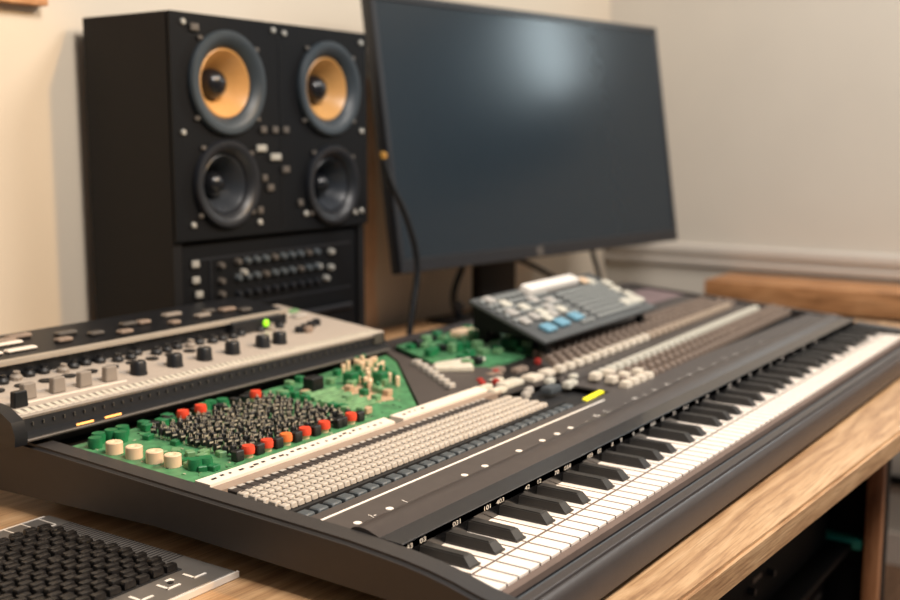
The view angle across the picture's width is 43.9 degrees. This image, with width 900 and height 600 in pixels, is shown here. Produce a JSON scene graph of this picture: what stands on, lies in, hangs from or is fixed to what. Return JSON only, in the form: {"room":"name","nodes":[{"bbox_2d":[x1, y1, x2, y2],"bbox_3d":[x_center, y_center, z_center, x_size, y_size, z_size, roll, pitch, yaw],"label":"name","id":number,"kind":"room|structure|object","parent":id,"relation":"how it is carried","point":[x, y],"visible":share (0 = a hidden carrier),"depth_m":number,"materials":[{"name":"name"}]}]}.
{"room":"studio","nodes":[
{"label":"studio","id":0,"kind":"room"},
{"bbox_2d":[0,0,610,334],"bbox_3d":[-0.815,-0.406,1.607,0.060,2.700,4.650,6,10,34],"label":"wall","id":1,"kind":"structure","parent":0,"point":[47,280],"depth_m":1.85,"materials":[{"name":"paint"}]},
{"bbox_2d":[0,0,47,6],"bbox_3d":[-0.759,-0.601,1.585,0.025,0.322,0.407,6,10,34],"label":"picture frame","id":2,"kind":"object","parent":1,"relation":"attached to","point":[36,3],"visible":1,"depth_m":1.74,"materials":[{"name":"brown wood"}]},
{"bbox_2d":[605,0,899,532],"bbox_3d":[1.925,-0.538,2.520,3.550,2.700,0.060,6,10,34],"label":"wall","id":3,"kind":"structure","parent":0,"point":[782,117],"depth_m":3.17,"materials":[{"name":"paint"}]},
{"bbox_2d":[604,242,899,279],"bbox_3d":[1.887,-0.023,2.572,3.388,0.066,0.020,6,10,34],"label":"trim","id":4,"kind":"structure","parent":3,"relation":"attached to","point":[854,264],"depth_m":3.23,"materials":[{"name":"white wood"}]},
{"bbox_2d":[886,531,899,565],"bbox_3d":[1.887,0.757,2.687,3.390,0.090,0.015,6,10,34],"label":"baseboard","id":5,"kind":"structure","parent":3,"relation":"attached to","point":[893,538],"depth_m":3.12,"materials":[{"name":"plastic"}]},
{"bbox_2d":[890,475,899,485],"bbox_3d":[1.888,0.564,2.660,3.390,0.024,0.014,6,10,34],"label":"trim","id":6,"kind":"structure","parent":3,"relation":"attached to","point":[895,480],"depth_m":3.09,"materials":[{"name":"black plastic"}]},
{"bbox_2d":[884,563,899,599],"bbox_3d":[0.627,1.096,0.832,3.550,0.050,4.650,6,10,34],"label":"floor","id":7,"kind":"structure","parent":0,"point":[892,572],"depth_m":3.00,"materials":[{"name":"brown wood"}]},
{"bbox_2d":[0,308,899,599],"bbox_3d":[-0.118,0.584,1.576,1.227,0.750,3.150,6,10,34],"label":"desk","id":8,"kind":"object","parent":7,"relation":"on","point":[722,551],"visible":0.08,"depth_m":1.25,"materials":[{"name":"brown wood"}]},
{"bbox_2d":[0,515,238,599],"bbox_3d":[-0.466,0.282,0.986,0.296,0.017,0.482,6,10,34],"label":"keyboard","id":9,"kind":"object","parent":8,"relation":"on","point":[48,557],"visible":1,"depth_m":1.09,"materials":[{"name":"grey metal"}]},
{"bbox_2d":[82,10,367,325],"bbox_3d":[-0.373,-0.170,1.994,0.214,0.622,0.479,6,10,34],"label":"speaker cabinet","id":10,"kind":"object","parent":8,"relation":"on","point":[201,127],"visible":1,"depth_m":1.83,"materials":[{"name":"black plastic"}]},
{"bbox_2d":[182,227,355,323],"bbox_3d":[-0.367,-0.001,2.013,0.174,0.238,0.436,6,10,34],"label":"rack equalizer","id":11,"kind":"object","parent":10,"relation":"in","point":[311,271],"visible":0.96,"depth_m":1.97,"materials":[{"name":"black painted metal"},{"name":"black plastic"}]},
{"bbox_2d":[364,79,377,328],"bbox_3d":[-0.212,-0.204,2.456,0.014,0.558,0.150,6,10,34],"label":"leaning board","id":12,"kind":"object","parent":8,"relation":"on","point":[370,230],"visible":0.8,"depth_m":2.50,"materials":[{"name":"brown wood"}]},
{"bbox_2d":[379,151,420,335],"bbox_3d":[-0.095,-0.085,2.148,0.016,0.401,0.122,6,10,34],"label":"cable","id":13,"kind":"object","parent":8,"relation":"on","point":[383,155],"visible":0.92,"depth_m":2.17,"materials":[{"name":"black rubber"}]},
{"bbox_2d":[0,282,899,599],"bbox_3d":[0.225,0.121,1.812,0.759,0.100,1.688,6,10,34],"label":"console","id":14,"kind":"object","parent":8,"relation":"on","point":[444,463],"visible":1,"depth_m":1.31,"materials":[{"name":"black plastic"}]},
{"bbox_2d":[0,297,391,447],"bbox_3d":[-0.390,0.116,1.595,0.251,0.171,0.695,6,10,34],"label":"mixer","id":15,"kind":"object","parent":14,"relation":"on","point":[56,380],"visible":0.98,"depth_m":1.52,"materials":[{"name":"metal"}]},
{"bbox_2d":[0,297,286,377],"bbox_3d":[-0.473,0.049,1.594,0.103,0.038,0.590,6,10,34],"label":"control panel","id":16,"kind":"object","parent":15,"relation":"attached to","point":[38,352],"depth_m":1.57,"materials":[{"name":"plastic"}]},
{"bbox_2d":[263,319,268,326],"bbox_3d":[-0.286,0.036,1.747,0.004,0.012,0.012,6,10,34],"label":"indicator light","id":17,"kind":"object","parent":15,"relation":"on","point":[265,321],"depth_m":1.75,"materials":[{"name":"green plastic"}]},
{"bbox_2d":[303,325,312,332],"bbox_3d":[-0.224,0.046,1.763,0.012,0.010,0.016,6,10,34],"label":"switch","id":18,"kind":"object","parent":15,"relation":"attached to","point":[306,328],"depth_m":1.76,"materials":[{"name":"beige plastic"}]},
{"bbox_2d":[411,359,421,365],"bbox_3d":[-0.051,0.097,1.729,0.012,0.008,0.014,6,10,34],"label":"switch","id":19,"kind":"object","parent":14,"relation":"attached to","point":[416,362],"depth_m":1.72,"materials":[{"name":"white plastic"}]},
{"bbox_2d":[418,363,428,369],"bbox_3d":[-0.041,0.101,1.704,0.012,0.008,0.014,6,10,34],"label":"switch","id":20,"kind":"object","parent":14,"relation":"attached to","point":[421,366],"depth_m":1.70,"materials":[{"name":"white plastic"}]},
{"bbox_2d":[423,366,433,373],"bbox_3d":[-0.033,0.105,1.680,0.012,0.008,0.014,6,10,34],"label":"switch","id":21,"kind":"object","parent":14,"relation":"attached to","point":[426,369],"depth_m":1.68,"materials":[{"name":"white plastic"}]},
{"bbox_2d":[428,370,438,376],"bbox_3d":[-0.025,0.109,1.657,0.012,0.008,0.014,6,10,34],"label":"switch","id":22,"kind":"object","parent":14,"relation":"attached to","point":[431,373],"depth_m":1.65,"materials":[{"name":"white plastic"}]},
{"bbox_2d":[433,374,443,380],"bbox_3d":[-0.017,0.113,1.634,0.012,0.008,0.014,6,10,34],"label":"switch","id":23,"kind":"object","parent":14,"relation":"attached to","point":[436,377],"depth_m":1.63,"materials":[{"name":"beige plastic"}]},
{"bbox_2d":[438,378,449,384],"bbox_3d":[-0.009,0.117,1.611,0.012,0.008,0.014,6,10,34],"label":"switch","id":24,"kind":"object","parent":14,"relation":"attached to","point":[441,381],"depth_m":1.61,"materials":[{"name":"beige plastic"}]},
{"bbox_2d":[444,382,454,388],"bbox_3d":[0.000,0.121,1.587,0.012,0.008,0.014,6,10,34],"label":"switch","id":25,"kind":"object","parent":14,"relation":"attached to","point":[447,385],"depth_m":1.58,"materials":[{"name":"beige plastic"}]},
{"bbox_2d":[491,378,499,385],"bbox_3d":[0.067,0.120,1.642,0.009,0.010,0.011,6,10,34],"label":"switch","id":26,"kind":"object","parent":14,"relation":"attached to","point":[495,381],"depth_m":1.64,"materials":[{"name":"red plastic"}]},
{"bbox_2d":[534,358,540,364],"bbox_3d":[0.140,0.098,1.789,0.009,0.010,0.011,6,10,34],"label":"switch","id":27,"kind":"object","parent":14,"relation":"attached to","point":[537,361],"depth_m":1.79,"materials":[{"name":"red plastic"}]},
{"bbox_2d":[469,273,655,355],"bbox_3d":[0.214,0.015,2.010,0.149,0.096,0.450,5,10,33],"label":"mixer","id":28,"kind":"object","parent":14,"relation":"on","point":[551,310],"visible":0.99,"depth_m":1.94,"materials":[{"name":"black plastic"}]},
{"bbox_2d":[450,266,471,317],"bbox_3d":[0.051,-0.036,2.678,0.029,0.167,0.219,3,9,22],"label":"power cable","id":29,"kind":"object","parent":8,"relation":"on","point":[456,305],"visible":0.73,"depth_m":2.59,"materials":[{"name":"black rubber"}]},
{"bbox_2d":[361,0,677,325],"bbox_3d":[0.191,-0.322,2.696,0.194,0.723,1.056,8,11,42],"label":"monitor","id":30,"kind":"object","parent":8,"relation":"on","point":[507,136],"visible":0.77,"depth_m":2.57,"materials":[{"name":"plastic"}]},
{"bbox_2d":[516,259,557,277],"bbox_3d":[0.246,-0.049,2.780,0.029,0.155,0.291,8,12,44],"label":"cable","id":31,"kind":"object","parent":30,"relation":"attached to","point":[525,262],"visible":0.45,"depth_m":2.74,"materials":[{"name":"black rubber"}]},
{"bbox_2d":[590,250,601,278],"bbox_3d":[0.387,-0.070,2.874,0.070,0.170,0.026,-5,10,-31],"label":"cable","id":32,"kind":"object","parent":30,"relation":"hanging from","point":[593,255],"visible":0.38,"depth_m":2.85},
{"bbox_2d":[704,273,899,319],"bbox_3d":[1.437,0.387,2.805,1.625,0.788,0.198,6,10,34],"label":"wooden shelf","id":33,"kind":"object","parent":7,"relation":"on","point":[852,298],"visible":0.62,"depth_m":2.98,"materials":[{"name":"brown wood"}]},
{"bbox_2d":[769,458,891,599],"bbox_3d":[0.253,0.581,1.718,0.562,0.716,1.000,6,10,34],"label":"storage cabinet","id":34,"kind":"object","parent":7,"relation":"on","point":[851,561],"visible":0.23,"depth_m":1.91,"materials":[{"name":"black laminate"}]},
{"bbox_2d":[719,511,826,599],"bbox_3d":[0.257,0.406,1.665,0.378,0.100,0.860,6,10,34],"label":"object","id":35,"kind":"object","parent":34,"relation":"in","point":[770,576],"visible":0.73,"depth_m":1.72,"materials":[{"name":"black plastic"}]},
{"bbox_2d":[769,539,851,599],"bbox_3d":[0.245,0.457,1.702,0.485,0.010,0.935,6,10,34],"label":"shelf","id":36,"kind":"object","parent":34,"relation":"attached to","point":[813,572],"depth_m":1.81,"materials":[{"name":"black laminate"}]},
{"bbox_2d":[807,581,823,599],"bbox_3d":[0.257,0.550,1.686,0.378,0.130,0.860,6,10,34],"label":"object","id":37,"kind":"object","parent":34,"relation":"in","point":[817,594],"visible":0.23,"depth_m":1.91,"materials":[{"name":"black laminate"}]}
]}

